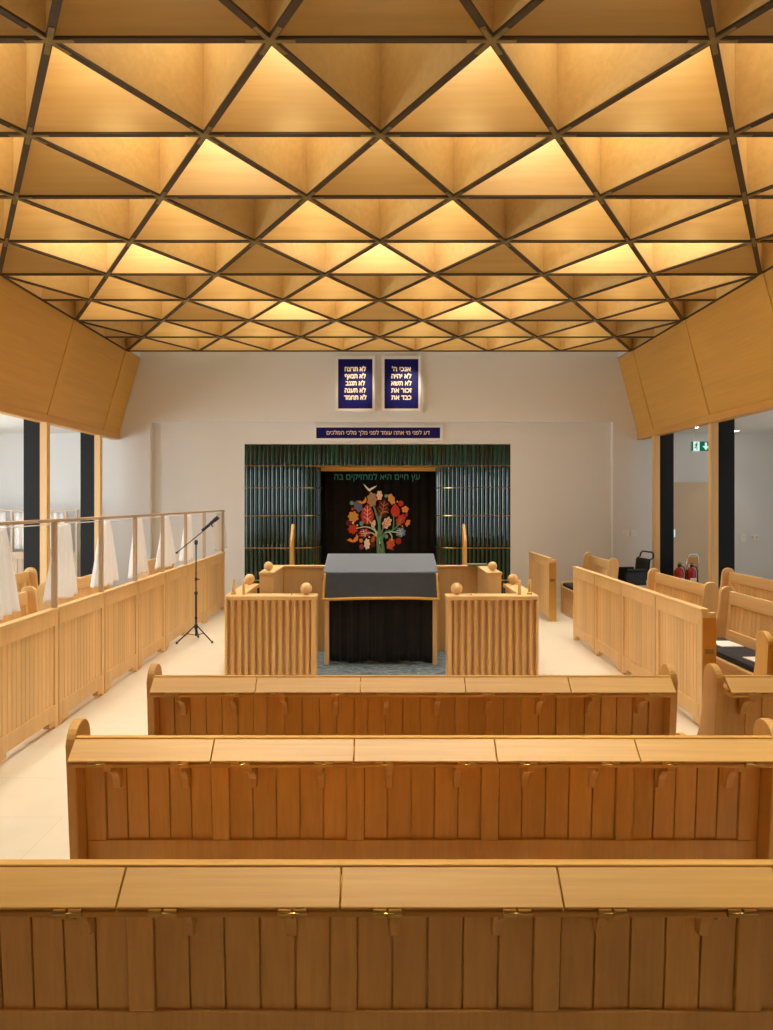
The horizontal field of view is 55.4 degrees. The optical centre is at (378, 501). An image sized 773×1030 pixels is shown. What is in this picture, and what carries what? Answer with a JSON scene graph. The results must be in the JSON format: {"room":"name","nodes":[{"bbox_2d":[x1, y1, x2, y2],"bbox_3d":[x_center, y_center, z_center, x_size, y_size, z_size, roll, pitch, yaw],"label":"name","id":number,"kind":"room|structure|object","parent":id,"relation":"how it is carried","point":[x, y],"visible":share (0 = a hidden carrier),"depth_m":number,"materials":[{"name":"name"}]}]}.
{"room":"house of worship","nodes":[
{"label":"house of worship","id":0,"kind":"room"},
{"bbox_2d":[0,414,79,432],"bbox_3d":[-6.325,-1.260,4.875,3.350,0.120,16.150,0,0,0],"label":"ceiling","id":1,"kind":"structure","parent":0,"point":[8,424],"depth_m":11.94,"materials":[{"name":"white paint"}]},
{"bbox_2d":[0,276,139,439],"bbox_3d":[-4.427,-2.342,4.875,0.507,2.515,16.150,0,0,0],"label":"wall","id":2,"kind":"structure","parent":0,"point":[55,370],"depth_m":10.07,"materials":[{"name":"brown wood"}]},
{"bbox_2d":[0,603,698,858],"bbox_3d":[0.000,1.900,5.225,16.000,0.200,17.450,0,0,0],"label":"floor","id":3,"kind":"structure","parent":0,"point":[33,775],"depth_m":5.97,"materials":[{"name":"beige stone"}]},
{"bbox_2d":[0,586,39,623],"bbox_3d":[-3.228,1.312,6.335,0.525,0.975,1.770,0,0,0],"label":"pew","id":4,"kind":"object","parent":3,"relation":"on","point":[28,596],"visible":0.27,"depth_m":7.14,"materials":[{"name":"brown wood"}]},
{"bbox_2d":[15,567,38,603],"bbox_3d":[-4.173,1.312,8.275,0.525,0.975,1.950,0,0,0],"label":"pew","id":5,"kind":"object","parent":3,"relation":"on","point":[29,577],"visible":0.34,"depth_m":9.16,"materials":[{"name":"brown wood"}]},
{"bbox_2d":[0,519,59,762],"bbox_3d":[-2.610,0.970,5.400,0.119,1.660,1.000,0,0,0],"label":"screen panel","id":6,"kind":"object","parent":3,"relation":"on","point":[28,643],"visible":1,"depth_m":5.41,"materials":[{"name":"brown wood"}]},
{"bbox_2d":[0,528,20,619],"bbox_3d":[-2.657,0.507,5.130,0.070,0.639,0.561,0,0,0],"label":"curtain","id":7,"kind":"object","parent":6,"relation":"hanging from","point":[9,599],"visible":1,"depth_m":5.25,"materials":[{"name":"white fabric"}]},
{"bbox_2d":[24,419,49,585],"bbox_3d":[-4.702,0.302,10.145,0.335,2.995,0.150,0,0,0],"label":"pillar","id":8,"kind":"structure","parent":3,"relation":"on","point":[36,434],"depth_m":10.10,"materials":[{"name":"brown wood"}]},
{"bbox_2d":[0,510,78,577],"bbox_3d":[-6.300,0.970,12.375,2.500,1.660,0.050,0,0,0],"label":"window","id":9,"kind":"structure","parent":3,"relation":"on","point":[17,557],"depth_m":12.37,"materials":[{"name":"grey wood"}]},
{"bbox_2d":[0,512,6,529],"bbox_3d":[-6.875,0.490,12.380,1.251,0.620,0.032,0,0,0],"label":"curtain","id":10,"kind":"object","parent":9,"relation":"hanging from","point":[3,515],"depth_m":12.37,"materials":[{"name":"white fabric"}]},
{"bbox_2d":[14,512,63,548],"bbox_3d":[-5.700,0.490,12.380,0.841,0.620,0.032,0,0,0],"label":"curtain","id":11,"kind":"object","parent":9,"relation":"hanging from","point":[18,516],"depth_m":12.38,"materials":[{"name":"white fabric"}]},
{"bbox_2d":[38,574,110,610],"bbox_3d":[-3.228,1.312,8.340,0.525,0.975,1.600,0,0,0],"label":"pew","id":12,"kind":"object","parent":3,"relation":"on","point":[83,583],"visible":0.1,"depth_m":8.38,"materials":[{"name":"brown wood"}]},
{"bbox_2d":[50,516,104,725],"bbox_3d":[-2.610,0.970,6.395,0.119,1.660,0.990,0,0,0],"label":"screen panel","id":13,"kind":"object","parent":3,"relation":"on","point":[81,620],"visible":0.91,"depth_m":6.37,"materials":[{"name":"brown wood"}]},
{"bbox_2d":[43,523,77,602],"bbox_3d":[-2.669,0.507,6.200,0.075,0.639,0.541,0,0,0],"label":"curtain","id":14,"kind":"object","parent":13,"relation":"hanging from","point":[67,580],"visible":0.8,"depth_m":6.23,"materials":[{"name":"white fabric"}]},
{"bbox_2d":[80,432,101,576],"bbox_3d":[-4.702,0.302,12.075,0.335,2.995,0.150,0,0,0],"label":"pillar","id":15,"kind":"structure","parent":3,"relation":"on","point":[90,445],"depth_m":12.03,"materials":[{"name":"brown wood"}]},
{"bbox_2d":[96,515,138,692],"bbox_3d":[-2.610,0.970,7.370,0.119,1.660,0.960,0,0,0],"label":"screen panel","id":16,"kind":"object","parent":3,"relation":"on","point":[121,601],"visible":0.94,"depth_m":7.37,"materials":[{"name":"brown wood"}]},
{"bbox_2d":[90,520,118,587],"bbox_3d":[-2.665,0.507,7.170,0.076,0.640,0.741,0,0,0],"label":"curtain","id":17,"kind":"object","parent":16,"relation":"hanging from","point":[110,562],"visible":0.73,"depth_m":7.24,"materials":[{"name":"white fabric"}]},
{"bbox_2d":[136,513,165,669],"bbox_3d":[-2.610,0.970,8.350,0.119,1.660,1.000,0,0,0],"label":"screen panel","id":18,"kind":"object","parent":3,"relation":"on","point":[151,589],"visible":0.94,"depth_m":8.39,"materials":[{"name":"brown wood"}]},
{"bbox_2d":[128,518,148,578],"bbox_3d":[-2.661,0.507,8.170,0.075,0.640,0.641,0,0,0],"label":"curtain","id":19,"kind":"object","parent":18,"relation":"hanging from","point":[142,564],"visible":0.7,"depth_m":8.16,"materials":[{"name":"white fabric"}]},
{"bbox_2d":[139,558,173,578],"bbox_3d":[-3.228,1.312,11.325,0.525,0.975,1.310,0,0,0],"label":"pew","id":20,"kind":"object","parent":3,"relation":"on","point":[151,562],"visible":0.12,"depth_m":11.10,"materials":[{"name":"brown wood"}]},
{"bbox_2d":[165,512,187,650],"bbox_3d":[-2.610,0.970,9.375,0.119,1.660,1.050,0,0,0],"label":"screen panel","id":21,"kind":"object","parent":3,"relation":"on","point":[176,579],"visible":0.86,"depth_m":9.38,"materials":[{"name":"brown wood"}]},
{"bbox_2d":[154,516,175,569],"bbox_3d":[-2.668,0.507,9.200,0.076,0.640,0.901,0,0,0],"label":"curtain","id":22,"kind":"object","parent":21,"relation":"hanging from","point":[170,558],"visible":0.67,"depth_m":9.29,"materials":[{"name":"white fabric"}]},
{"bbox_2d":[181,511,206,634],"bbox_3d":[-2.610,0.970,10.425,0.119,1.660,1.050,0,0,0],"label":"screen panel","id":23,"kind":"object","parent":3,"relation":"on","point":[201,563],"visible":0.88,"depth_m":10.53,"materials":[{"name":"brown wood"}]},
{"bbox_2d":[179,515,192,560],"bbox_3d":[-2.670,0.507,10.220,0.074,0.640,0.601,0,0,0],"label":"curtain","id":24,"kind":"object","parent":23,"relation":"hanging from","point":[189,517],"visible":0.69,"depth_m":10.30,"materials":[{"name":"white fabric"}]},
{"bbox_2d":[176,526,212,643],"bbox_3d":[-2.346,1.052,9.513,0.505,1.494,0.473,0,0,0],"label":"microphone stand","id":25,"kind":"object","parent":3,"relation":"on","point":[195,626],"visible":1,"depth_m":9.46,"materials":[{"name":"black metal"}]},
{"bbox_2d":[201,516,219,530],"bbox_3d":[-2.171,0.285,9.513,0.235,0.206,0.054,0,0,-12],"label":"microphone","id":26,"kind":"object","parent":25,"relation":"attached to","point":[216,518],"visible":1,"depth_m":9.50,"materials":[{"name":"black plastic"}]},
{"bbox_2d":[206,510,224,621],"bbox_3d":[-2.610,0.970,11.615,0.119,1.660,1.330,0,0,0],"label":"screen panel","id":27,"kind":"object","parent":3,"relation":"on","point":[215,564],"visible":0.87,"depth_m":11.63,"materials":[{"name":"brown wood"}]},
{"bbox_2d":[214,513,226,550],"bbox_3d":[-2.662,0.507,12.400,0.075,0.639,0.861,0,0,0],"label":"curtain","id":28,"kind":"object","parent":27,"relation":"hanging from","point":[218,524],"visible":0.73,"depth_m":12.24,"materials":[{"name":"white fabric"}]},
{"bbox_2d":[225,574,317,682],"bbox_3d":[-1.062,1.290,7.764,0.912,1.019,1.112,0,0,0],"label":"railing","id":29,"kind":"object","parent":3,"relation":"on","point":[266,634],"visible":0.87,"depth_m":7.25,"materials":[{"name":"brown wood"}]},
{"bbox_2d":[290,524,294,564],"bbox_3d":[-1.345,1.077,11.500,0.044,1.445,0.300,0,0,0],"label":"upright","id":30,"kind":"object","parent":3,"relation":"on","point":[292,525],"visible":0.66,"depth_m":11.39,"materials":[{"name":"brown wood"}]},
{"bbox_2d":[244,444,509,593],"bbox_3d":[-0.015,0.390,13.467,4.720,2.820,0.806,0,0,0],"label":"ark","id":31,"kind":"object","parent":3,"relation":"on","point":[283,488],"visible":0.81,"depth_m":13.08,"materials":[{"name":"green tile"}]},
{"bbox_2d":[321,471,435,564],"bbox_3d":[0.000,0.605,13.593,2.181,2.330,0.097,0,0,0],"label":"curtain","id":32,"kind":"object","parent":31,"relation":"hanging from","point":[363,512],"visible":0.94,"depth_m":13.61,"materials":[{"name":"black fabric"}]},
{"bbox_2d":[259,562,501,650],"bbox_3d":[0.024,1.230,8.412,2.632,1.139,0.920,0,0,0],"label":"enclosure","id":33,"kind":"object","parent":3,"relation":"on","point":[274,579],"visible":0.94,"depth_m":8.80,"materials":[{"name":"brown wood"}]},
{"bbox_2d":[466,563,487,565],"bbox_3d":[1.180,0.753,8.790,0.240,0.021,0.140,0,0,0],"label":"book","id":34,"kind":"object","parent":33,"relation":"on","point":[467,564],"visible":1,"depth_m":8.72,"materials":[{"name":"white paper"}]},
{"bbox_2d":[317,651,444,674],"bbox_3d":[0.025,1.794,8.110,2.310,0.012,1.360,0,0,0],"label":"carpet","id":35,"kind":"object","parent":3,"relation":"on","point":[367,667],"visible":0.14,"depth_m":7.93,"materials":[{"name":"grey carpet"}]},
{"bbox_2d":[324,600,436,664],"bbox_3d":[0.028,1.208,8.385,1.236,1.159,0.669,0,0,0],"label":"table","id":36,"kind":"object","parent":35,"relation":"on","point":[395,631],"visible":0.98,"depth_m":8.07,"materials":[{"name":"brown wood"}]},
{"bbox_2d":[329,600,374,662],"bbox_3d":[-0.285,1.296,8.082,0.507,0.945,0.062,0,0,0],"label":"curtain","id":37,"kind":"object","parent":36,"relation":"hanging from","point":[351,622],"depth_m":8.08,"materials":[{"name":"black fabric"}]},
{"bbox_2d":[322,554,439,600],"bbox_3d":[0.028,0.848,8.353,1.284,0.459,0.736,0,0,0],"label":"tablecloth","id":38,"kind":"object","parent":36,"relation":"on","point":[345,576],"visible":1,"depth_m":8.03,"materials":[{"name":"grey fabric"}]},
{"bbox_2d":[375,600,432,662],"bbox_3d":[0.280,1.296,8.082,0.630,0.945,0.062,0,0,0],"label":"curtain","id":39,"kind":"object","parent":36,"relation":"hanging from","point":[403,628],"depth_m":8.08,"materials":[{"name":"black fabric"}]},
{"bbox_2d":[0,859,772,1029],"bbox_3d":[0.169,1.312,1.985,2.648,0.975,0.614,0,0,0],"label":"pew","id":40,"kind":"object","parent":3,"relation":"on","point":[86,944],"visible":1,"depth_m":1.87,"materials":[{"name":"brown wood"}]},
{"bbox_2d":[146,663,677,810],"bbox_3d":[0.169,1.312,3.885,2.648,0.975,0.614,0,0,0],"label":"pew","id":41,"kind":"object","parent":3,"relation":"on","point":[176,704],"visible":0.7,"depth_m":3.75,"materials":[{"name":"brown wood"}]},
{"bbox_2d":[65,718,772,938],"bbox_3d":[0.169,1.312,2.935,2.648,0.975,0.614,0,0,0],"label":"pew","id":42,"kind":"object","parent":3,"relation":"on","point":[129,796],"visible":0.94,"depth_m":2.82,"materials":[{"name":"brown wood"}]},
{"bbox_2d":[462,524,466,564],"bbox_3d":[1.345,1.077,11.500,0.044,1.445,0.300,0,0,0],"label":"upright","id":43,"kind":"object","parent":3,"relation":"on","point":[464,539],"visible":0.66,"depth_m":11.43,"materials":[{"name":"brown wood"}]},
{"bbox_2d":[445,574,538,682],"bbox_3d":[1.127,1.290,7.764,0.915,1.019,1.112,0,0,0],"label":"railing","id":44,"kind":"object","parent":3,"relation":"on","point":[486,634],"visible":0.84,"depth_m":7.25,"materials":[{"name":"brown wood"}]},
{"bbox_2d":[528,551,555,621],"bbox_3d":[2.607,1.323,11.754,0.125,0.954,1.474,0,0,0],"label":"screen panel","id":45,"kind":"object","parent":3,"relation":"on","point":[542,569],"visible":0.81,"depth_m":11.37,"materials":[{"name":"brown wood"}]},
{"bbox_2d":[572,566,596,653],"bbox_3d":[2.573,1.323,9.160,0.066,0.954,0.942,0,0,0],"label":"screen panel","id":46,"kind":"object","parent":3,"relation":"on","point":[583,579],"visible":0.97,"depth_m":9.14,"materials":[{"name":"brown wood"}]},
{"bbox_2d":[561,552,618,617],"bbox_3d":[3.228,1.312,11.325,0.525,0.975,1.310,0,0,0],"label":"pew","id":47,"kind":"object","parent":3,"relation":"on","point":[610,568],"visible":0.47,"depth_m":11.52,"materials":[{"name":"brown wood"}]},
{"bbox_2d":[563,583,572,589],"bbox_3d":[3.163,1.335,11.325,0.355,0.065,1.150,0,0,0],"label":"seat cushion","id":48,"kind":"object","parent":47,"relation":"on","point":[568,585],"visible":0.21,"depth_m":11.61,"materials":[{"name":"black fabric"}]},
{"bbox_2d":[594,573,623,671],"bbox_3d":[2.573,1.323,8.205,0.066,0.954,0.932,0,0,0],"label":"screen panel","id":49,"kind":"object","parent":3,"relation":"on","point":[607,589],"visible":0.91,"depth_m":8.19,"materials":[{"name":"brown wood"}]},
{"bbox_2d":[618,550,653,584],"bbox_3d":[4.027,1.302,11.894,0.773,1.001,0.524,0,0,-10],"label":"wheelchair","id":50,"kind":"object","parent":3,"relation":"on","point":[637,576],"visible":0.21,"depth_m":11.74,"materials":[{"name":"black metal"}]},
{"bbox_2d":[621,582,660,674],"bbox_3d":[2.573,1.323,7.250,0.066,0.954,0.942,0,0,0],"label":"screen panel","id":51,"kind":"object","parent":3,"relation":"on","point":[638,604],"visible":0.84,"depth_m":7.25,"materials":[{"name":"brown wood"}]},
{"bbox_2d":[652,433,673,575],"bbox_3d":[4.702,0.302,12.175,0.335,2.995,0.150,0,0,0],"label":"pillar","id":52,"kind":"structure","parent":3,"relation":"on","point":[662,446],"depth_m":12.13,"materials":[{"name":"brown wood"}]},
{"bbox_2d":[646,568,718,612],"bbox_3d":[3.228,1.312,8.340,0.525,0.975,1.600,0,0,0],"label":"pew","id":53,"kind":"object","parent":3,"relation":"on","point":[705,595],"visible":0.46,"depth_m":8.18,"materials":[{"name":"brown wood"}]},
{"bbox_2d":[655,594,715,724],"bbox_3d":[2.603,1.323,6.274,0.125,0.954,0.974,0,0,0],"label":"screen panel","id":54,"kind":"object","parent":3,"relation":"on","point":[685,631],"visible":0.67,"depth_m":6.10,"materials":[{"name":"brown wood"}]},
{"bbox_2d":[686,553,698,582],"bbox_3d":[4.950,1.320,11.760,0.520,0.962,0.300,0,0,0],"label":"stand","id":55,"kind":"object","parent":3,"relation":"on","point":[695,560],"visible":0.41,"depth_m":11.87,"materials":[{"name":"silver plastic"}]},
{"bbox_2d":[674,562,685,578],"bbox_3d":[4.800,1.224,11.733,0.154,0.500,0.164,0,0,-23],"label":"fire extinguisher","id":56,"kind":"object","parent":55,"relation":"on","point":[678,572],"visible":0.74,"depth_m":11.69,"materials":[{"name":"red metal"}]},
{"bbox_2d":[686,563,697,581],"bbox_3d":[4.984,1.224,11.704,0.154,0.500,0.164,0,0,-23],"label":"fire extinguisher","id":57,"kind":"object","parent":55,"relation":"on","point":[691,572],"visible":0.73,"depth_m":11.65,"materials":[{"name":"red metal"}]},
{"bbox_2d":[708,419,734,587],"bbox_3d":[4.763,0.302,10.225,0.335,2.995,0.150,0,0,0],"label":"pillar","id":58,"kind":"structure","parent":3,"relation":"on","point":[721,435],"depth_m":10.18,"materials":[{"name":"brown wood"}]},
{"bbox_2d":[676,663,772,734],"bbox_3d":[3.009,1.312,3.885,2.648,0.975,0.614,0,0,0],"label":"pew","id":59,"kind":"object","parent":3,"relation":"on","point":[733,707],"visible":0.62,"depth_m":3.73,"materials":[{"name":"brown wood"}]},
{"bbox_2d":[716,586,772,683],"bbox_3d":[3.228,1.312,6.335,0.525,0.975,1.770,0,0,0],"label":"pew","id":60,"kind":"object","parent":3,"relation":"on","point":[740,617],"visible":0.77,"depth_m":6.82,"materials":[{"name":"brown wood"}]},
{"bbox_2d":[716,637,755,672],"bbox_3d":[3.163,1.335,6.335,0.355,0.065,1.610,0,0,0],"label":"seat cushion","id":61,"kind":"object","parent":60,"relation":"on","point":[735,655],"visible":0.49,"depth_m":6.31,"materials":[{"name":"black fabric"}]},
{"bbox_2d":[716,641,743,646],"bbox_3d":[3.170,1.299,6.720,0.200,0.006,0.260,0,0,-3],"label":"paper sheet","id":62,"kind":"object","parent":61,"relation":"on","point":[719,643],"visible":0.79,"depth_m":6.67,"materials":[{"name":"white paper"}]},
{"bbox_2d":[743,657,754,661],"bbox_3d":[3.150,1.299,6.020,0.200,0.006,0.260,0,0,-5],"label":"paper sheet","id":63,"kind":"object","parent":61,"relation":"on","point":[748,658],"visible":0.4,"depth_m":6.08,"materials":[{"name":"white paper"}]},
{"bbox_2d":[717,568,772,608],"bbox_3d":[4.173,1.312,8.250,0.525,0.975,1.900,0,0,0],"label":"pew","id":64,"kind":"object","parent":3,"relation":"on","point":[758,587],"visible":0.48,"depth_m":8.68,"materials":[{"name":"brown wood"}]},
{"bbox_2d":[753,631,772,674],"bbox_3d":[3.769,1.312,4.835,2.648,0.975,0.614,0,0,0],"label":"pew","id":65,"kind":"object","parent":3,"relation":"on","point":[764,641],"visible":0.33,"depth_m":4.67,"materials":[{"name":"brown wood"}]},
{"bbox_2d":[0,0,772,351],"bbox_3d":[0.015,-2.911,5.022,8.444,0.840,14.499,0,0,0],"label":"ceiling","id":66,"kind":"structure","parent":0,"point":[176,175],"depth_m":5.97,"materials":[{"name":"brown wood"}]},
{"bbox_2d":[0,352,772,597],"bbox_3d":[0.000,-0.900,13.450,16.000,5.400,1.000,0,0,0],"label":"wall","id":67,"kind":"structure","parent":0,"point":[581,474],"depth_m":12.95,"materials":[{"name":"white paint"}]},
{"bbox_2d":[335,356,374,411],"bbox_3d":[-0.402,-2.057,12.900,0.700,0.967,0.100,0,0,0],"label":"tablet","id":68,"kind":"object","parent":67,"relation":"attached to","point":[354,375],"visible":1,"depth_m":12.86,"materials":[{"name":"blue"}]},
{"bbox_2d":[313,425,442,440],"bbox_3d":[-0.002,-1.215,13.045,2.293,0.290,0.050,0,0,0],"label":"board","id":69,"kind":"object","parent":67,"relation":"attached to","point":[320,432],"visible":1,"depth_m":13.03,"materials":[{"name":"blue metal"}]},
{"bbox_2d":[382,356,420,411],"bbox_3d":[0.403,-2.057,12.900,0.691,0.967,0.100,0,0,0],"label":"tablet","id":70,"kind":"object","parent":67,"relation":"attached to","point":[401,375],"visible":1,"depth_m":12.86,"materials":[{"name":"blue"}]},
{"bbox_2d":[623,530,628,535],"bbox_3d":[4.355,0.555,12.935,0.110,0.110,0.030,0,0,0],"label":"wall switch","id":71,"kind":"object","parent":67,"relation":"attached to","point":[625,532],"visible":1,"depth_m":12.92,"materials":[{"name":"white plastic"}]},
{"bbox_2d":[630,530,636,535],"bbox_3d":[4.488,0.555,12.935,0.110,0.110,0.030,0,0,0],"label":"wall switch","id":72,"kind":"object","parent":67,"relation":"attached to","point":[632,532],"visible":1,"depth_m":12.92,"materials":[{"name":"white plastic"}]},
{"bbox_2d":[674,482,707,583],"bbox_3d":[5.595,0.728,12.925,0.930,2.135,0.050,0,0,0],"label":"door","id":73,"kind":"structure","parent":67,"relation":"in","point":[690,498],"depth_m":12.93,"materials":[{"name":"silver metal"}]},
{"bbox_2d":[740,534,745,541],"bbox_3d":[6.410,0.640,12.935,0.100,0.140,0.030,0,0,0],"label":"wall switch","id":74,"kind":"object","parent":67,"relation":"attached to","point":[742,536],"visible":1,"depth_m":12.92,"materials":[{"name":"white plastic"}]},
{"bbox_2d":[750,535,758,539],"bbox_3d":[6.610,0.630,12.935,0.160,0.090,0.029,0,0,0],"label":"wall socket","id":75,"kind":"object","parent":67,"relation":"attached to","point":[752,537],"visible":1,"depth_m":12.92,"materials":[{"name":"white plastic"}]},
{"bbox_2d":[618,268,772,439],"bbox_3d":[4.442,-2.342,4.875,0.477,2.515,16.150,0,0,0],"label":"wall","id":76,"kind":"structure","parent":0,"point":[715,365],"depth_m":9.80,"materials":[{"name":"brown wood"}]},
{"bbox_2d":[676,410,772,432],"bbox_3d":[6.325,-1.260,4.875,3.350,0.120,16.150,0,0,0],"label":"ceiling","id":77,"kind":"structure","parent":0,"point":[762,422],"depth_m":11.62,"materials":[{"name":"white paint"}]},
{"bbox_2d":[690,430,707,451],"bbox_3d":[5.430,-1.018,12.311,0.410,0.365,0.038,0,0,0],"label":"exit sign","id":78,"kind":"object","parent":77,"relation":"hanging from","point":[695,446],"visible":0.79,"depth_m":12.30,"materials":[{"name":"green plastic"}]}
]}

